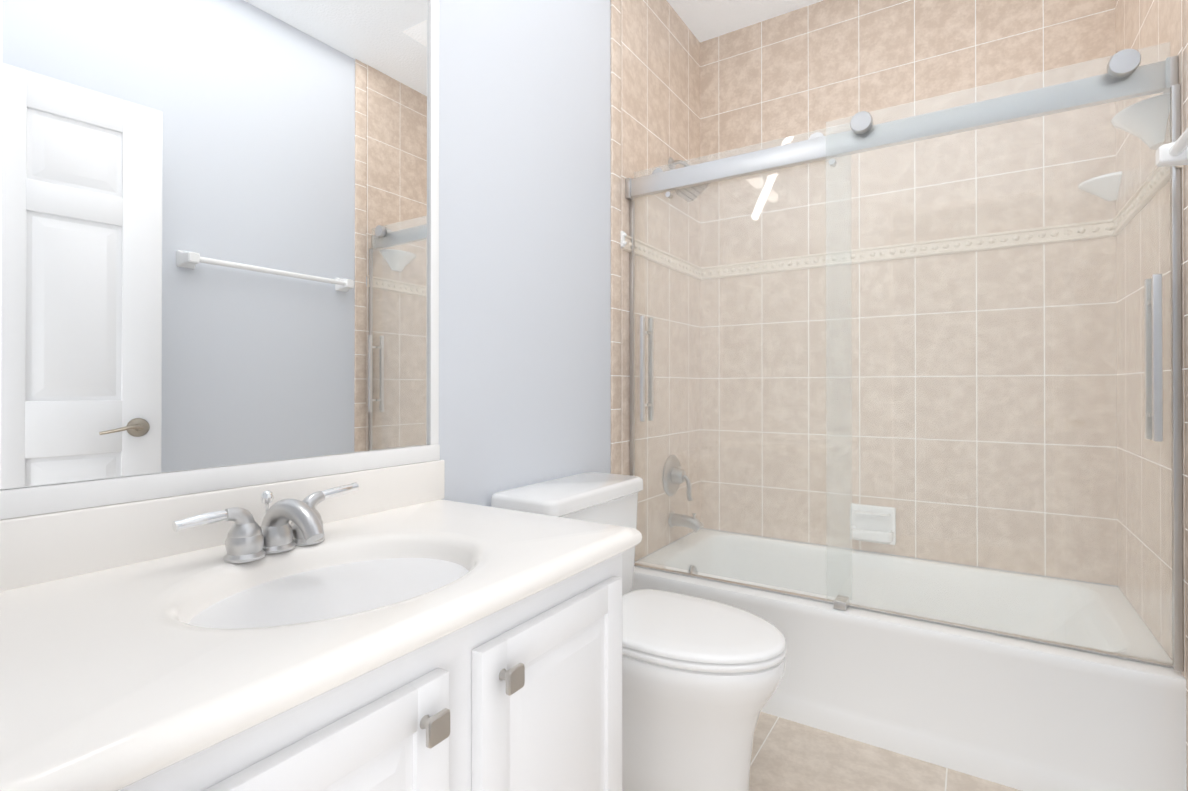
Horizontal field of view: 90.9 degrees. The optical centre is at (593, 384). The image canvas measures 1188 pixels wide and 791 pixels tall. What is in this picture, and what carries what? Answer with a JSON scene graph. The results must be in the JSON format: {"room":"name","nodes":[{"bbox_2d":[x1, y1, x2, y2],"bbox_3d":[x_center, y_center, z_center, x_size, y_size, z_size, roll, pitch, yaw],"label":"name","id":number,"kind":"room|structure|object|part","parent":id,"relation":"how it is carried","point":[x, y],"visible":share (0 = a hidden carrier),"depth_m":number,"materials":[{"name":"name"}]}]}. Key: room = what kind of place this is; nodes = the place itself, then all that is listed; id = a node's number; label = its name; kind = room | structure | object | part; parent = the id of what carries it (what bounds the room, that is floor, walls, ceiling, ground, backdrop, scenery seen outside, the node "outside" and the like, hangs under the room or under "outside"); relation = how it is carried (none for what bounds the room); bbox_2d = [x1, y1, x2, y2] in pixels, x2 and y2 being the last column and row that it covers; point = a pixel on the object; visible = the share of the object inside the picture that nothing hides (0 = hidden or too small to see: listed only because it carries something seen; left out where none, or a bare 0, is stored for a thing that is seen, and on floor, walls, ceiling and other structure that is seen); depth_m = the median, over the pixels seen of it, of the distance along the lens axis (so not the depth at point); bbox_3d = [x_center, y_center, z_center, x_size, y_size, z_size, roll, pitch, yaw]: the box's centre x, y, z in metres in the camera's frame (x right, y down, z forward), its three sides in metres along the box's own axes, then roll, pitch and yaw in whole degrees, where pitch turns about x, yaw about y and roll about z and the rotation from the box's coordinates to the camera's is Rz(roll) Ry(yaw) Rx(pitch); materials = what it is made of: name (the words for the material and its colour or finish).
{"room":"bathroom","nodes":[
{"label":"bathroom","id":0,"kind":"room"},
{"bbox_2d":[439,0,693,561],"bbox_3d":[-0.464,-0.297,1.407,0.100,2.700,3.616,0,0,33],"label":"wall","id":1,"kind":"structure","parent":0,"point":[524,242],"depth_m":1.71,"materials":[{"name":"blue paint"}]},
{"bbox_2d":[0,0,439,519],"bbox_3d":[-0.623,-0.434,1.051,0.018,1.230,0.893,0,0,33],"label":"mirror","id":2,"kind":"object","parent":1,"relation":"attached to","point":[220,247],"visible":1,"depth_m":1.01,"materials":[{"name":"clear glass"}]},
{"bbox_2d":[611,0,620,474],"bbox_3d":[0.080,-0.293,2.147,0.010,2.700,0.063,0,0,33],"label":"wall tile","id":3,"kind":"structure","parent":1,"relation":"attached to","point":[615,236],"depth_m":2.14,"materials":[{"name":"beige tile"}]},
{"bbox_2d":[621,0,699,265],"bbox_3d":[0.304,-1.099,2.496,0.010,1.085,0.760,0,0,33],"label":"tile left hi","id":4,"kind":"structure","parent":1,"relation":"attached to","point":[660,84],"depth_m":2.43,"materials":[{"name":"beige tile"}]},
{"bbox_2d":[668,157,710,201],"bbox_3d":[0.411,-0.889,2.484,0.182,0.187,0.164,0,0,33],"label":"shower head","id":5,"kind":"object","parent":4,"relation":"attached to","point":[679,192],"visible":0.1,"depth_m":2.51},
{"bbox_2d":[621,249,700,559],"bbox_3d":[0.304,0.091,2.490,0.010,1.187,0.760,0,0,33],"label":"wall tile","id":6,"kind":"structure","parent":1,"relation":"attached to","point":[625,362],"depth_m":2.45,"materials":[{"name":"beige tile"}]},
{"bbox_2d":[622,235,701,279],"bbox_3d":[0.311,-0.530,2.485,0.012,0.060,0.746,0,0,33],"label":"tile border","id":7,"kind":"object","parent":6,"relation":"attached to","point":[627,247],"depth_m":2.43,"materials":[{"name":"beige tile"}]},
{"bbox_2d":[620,231,626,247],"bbox_3d":[0.111,-0.538,2.168,0.020,0.060,0.024,0,0,33],"label":"bumper cover","id":8,"kind":"object","parent":7,"relation":"attached to","point":[623,235],"visible":0.96,"depth_m":2.16,"materials":[{"name":"white plastic"}]},
{"bbox_2d":[662,455,692,500],"bbox_3d":[0.377,0.401,2.500,0.100,0.192,0.176,0,0,33],"label":"shower valve","id":9,"kind":"object","parent":6,"relation":"attached to","point":[674,462],"depth_m":2.48,"materials":[{"name":"silver metal"}]},
{"bbox_2d":[668,511,703,531],"bbox_3d":[0.396,0.584,2.487,0.145,0.082,0.068,0,0,33],"label":"tub spout","id":10,"kind":"object","parent":6,"relation":"attached to","point":[694,528],"depth_m":2.47,"materials":[{"name":"silver metal"}]},
{"bbox_2d":[667,0,822,41],"bbox_3d":[0.217,-1.699,0.973,1.724,0.100,3.616,0,0,33],"label":"ceiling","id":11,"kind":"structure","parent":0,"point":[704,20],"depth_m":2.58,"materials":[{"name":"white paint"}]},
{"bbox_2d":[750,712,1020,790],"bbox_3d":[0.217,1.101,0.959,1.724,0.100,3.616,0,0,33],"label":"floor","id":12,"kind":"structure","parent":0,"point":[788,755],"depth_m":1.61,"materials":[{"name":"tile"}]},
{"bbox_2d":[0,460,641,790],"bbox_3d":[-0.387,0.616,0.895,0.578,0.870,0.923,0,0,33],"label":"bathroom vanity","id":13,"kind":"object","parent":12,"relation":"on","point":[405,627],"visible":1,"depth_m":0.79,"materials":[{"name":"white paint"}]},
{"bbox_2d":[172,482,358,562],"bbox_3d":[-0.497,0.228,0.958,0.164,0.095,0.308,0,0,33],"label":"faucet","id":14,"kind":"object","parent":13,"relation":"on","point":[276,539],"depth_m":0.94,"materials":[{"name":"silver metal"}]},
{"bbox_3d":[-0.291,0.637,0.583,0.021,0.555,0.373,0,0,33],"label":"door","id":15,"kind":"part","parent":13,"relation":"part of","materials":[{"name":"white paint"}]},
{"bbox_3d":[-0.154,0.405,0.751,0.028,0.033,0.171,0,0,33],"label":"knob","id":16,"kind":"part","parent":13,"relation":"part of","materials":[{"name":"grey metal"}]},
{"bbox_3d":[-0.057,0.638,0.944,0.021,0.555,0.373,0,0,33],"label":"door","id":17,"kind":"part","parent":13,"relation":"part of","materials":[{"name":"white paint"}]},
{"bbox_2d":[491,472,785,790],"bbox_3d":[0.149,0.673,1.580,0.721,0.761,0.500,0,0,33],"label":"toilet","id":18,"kind":"object","parent":12,"relation":"on","point":[701,679],"visible":0.69,"depth_m":1.41,"materials":[{"name":"white ceramic"}]},
{"bbox_3d":[0.239,0.635,1.522,0.507,0.043,0.376,0,0,33],"label":"seat","id":19,"kind":"part","parent":18,"relation":"part of","materials":[{"name":"white plastic"}]},
{"bbox_2d":[630,529,1186,790],"bbox_3d":[0.939,0.870,2.075,1.520,0.372,0.756,0,0,33],"label":"bathtub","id":20,"kind":"object","parent":12,"relation":"on","point":[1020,714],"visible":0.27,"depth_m":1.66,"materials":[{"name":"white ceramic"}]},
{"bbox_2d":[625,42,1182,671],"bbox_3d":[0.756,-0.063,1.798,1.503,1.488,0.129,0,0,33],"label":"shower door","id":21,"kind":"structure","parent":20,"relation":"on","point":[1127,76],"depth_m":1.63,"materials":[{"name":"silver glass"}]},
{"bbox_3d":[0.473,-0.071,2.007,0.764,1.470,0.008,0,0,33],"label":"glass","id":22,"kind":"part","parent":21,"relation":"part of","materials":[{"name":"clear glass"}]},
{"bbox_2d":[701,528,1116,586],"bbox_3d":[1.173,-0.292,2.442,1.724,2.700,0.100,0,0,33],"label":"wall","id":23,"kind":"structure","parent":0,"point":[915,558],"depth_m":2.30,"materials":[{"name":"beige tile"}]},
{"bbox_2d":[700,0,1115,266],"bbox_3d":[1.143,-1.100,2.399,1.524,1.085,0.010,0,0,33],"label":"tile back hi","id":24,"kind":"structure","parent":23,"relation":"attached to","point":[818,66],"depth_m":2.35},
{"bbox_2d":[1078,171,1121,200],"bbox_3d":[1.702,-0.659,1.969,0.100,0.070,0.100,0,0,33],"label":"corner shelf","id":25,"kind":"object","parent":24,"relation":"attached to","point":[1102,187],"depth_m":1.96,"materials":[{"name":"white ceramic"}]},
{"bbox_2d":[700,236,1117,585],"bbox_3d":[1.143,0.090,2.393,1.524,1.187,0.010,0,0,33],"label":"wall tile","id":26,"kind":"structure","parent":23,"relation":"attached to","point":[916,408],"depth_m":2.27,"materials":[{"name":"beige tile"}]},
{"bbox_2d":[850,503,895,544],"bbox_3d":[1.118,0.568,2.356,0.170,0.150,0.075,0,0,33],"label":"soap dish","id":27,"kind":"object","parent":26,"relation":"attached to","point":[883,516],"depth_m":2.35,"materials":[{"name":"white ceramic"}]},
{"bbox_2d":[701,219,1113,279],"bbox_3d":[1.137,-0.530,2.387,1.504,0.060,0.012,0,0,33],"label":"tile border","id":28,"kind":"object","parent":26,"relation":"attached to","point":[1072,234],"depth_m":2.28,"materials":[{"name":"beige tile"}]},
{"bbox_3d":[0.899,-0.301,0.525,0.100,2.700,3.616,0,0,33],"label":"wall","id":29,"kind":"structure","parent":0,"visible":0},
{"bbox_2d":[1115,0,1182,213],"bbox_3d":[1.575,-1.103,1.673,0.010,1.085,0.760,0,0,33],"label":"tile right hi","id":30,"kind":"structure","parent":29,"relation":"attached to","point":[1140,24],"depth_m":1.66,"materials":[{"name":"beige tile"}]},
{"bbox_2d":[1111,93,1169,149],"bbox_3d":[1.423,-0.664,1.535,0.096,0.095,0.216,0,0,33],"label":"wall shelf","id":31,"kind":"object","parent":30,"relation":"attached to","point":[1146,133],"depth_m":1.49,"materials":[{"name":"white ceramic"}]},
{"bbox_2d":[1116,165,1185,678],"bbox_3d":[1.575,0.087,1.667,0.010,1.187,0.760,0,0,33],"label":"wall tile","id":32,"kind":"structure","parent":29,"relation":"attached to","point":[1142,444],"depth_m":1.66,"materials":[{"name":"beige tile"}]},
{"bbox_2d":[1112,165,1181,235],"bbox_3d":[1.564,-0.534,1.674,0.012,0.060,0.746,0,0,33],"label":"tile border","id":33,"kind":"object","parent":32,"relation":"attached to","point":[1131,199],"depth_m":1.64,"materials":[{"name":"beige"}]},
{"bbox_2d":[1155,127,1187,166],"bbox_3d":[1.079,-0.499,0.971,0.080,0.064,0.744,0,0,33],"label":"towel bar","id":34,"kind":"object","parent":29,"relation":"attached to","point":[1172,154],"visible":1,"depth_m":1.25,"materials":[{"name":"white ceramic"}]},
{"bbox_3d":[1.067,-0.499,0.979,0.022,0.023,0.670,0,0,33],"label":"rod","id":35,"kind":"part","parent":34,"relation":"part of","materials":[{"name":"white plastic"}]},
{"bbox_2d":[1183,0,1187,790],"bbox_3d":[1.351,-0.297,1.324,0.010,2.700,0.063,0,0,33],"label":"right wall tile edge","id":36,"kind":"structure","parent":29,"relation":"attached to","point":[1185,64],"depth_m":1.34,"materials":[{"name":"beige tile"}]},
{"bbox_3d":[-0.622,-0.302,0.428,0.700,2.700,0.120,0,0,33],"label":"wall","id":37,"kind":"structure","parent":0,"visible":0},
{"bbox_2d":[0,0,2,434],"bbox_3d":[-0.322,0.017,0.229,0.018,2.060,0.125,0,0,33],"label":"trim","id":38,"kind":"structure","parent":37,"relation":"attached to","point":[1,11],"depth_m":0.28,"materials":[{"name":"white paint"}]}
]}

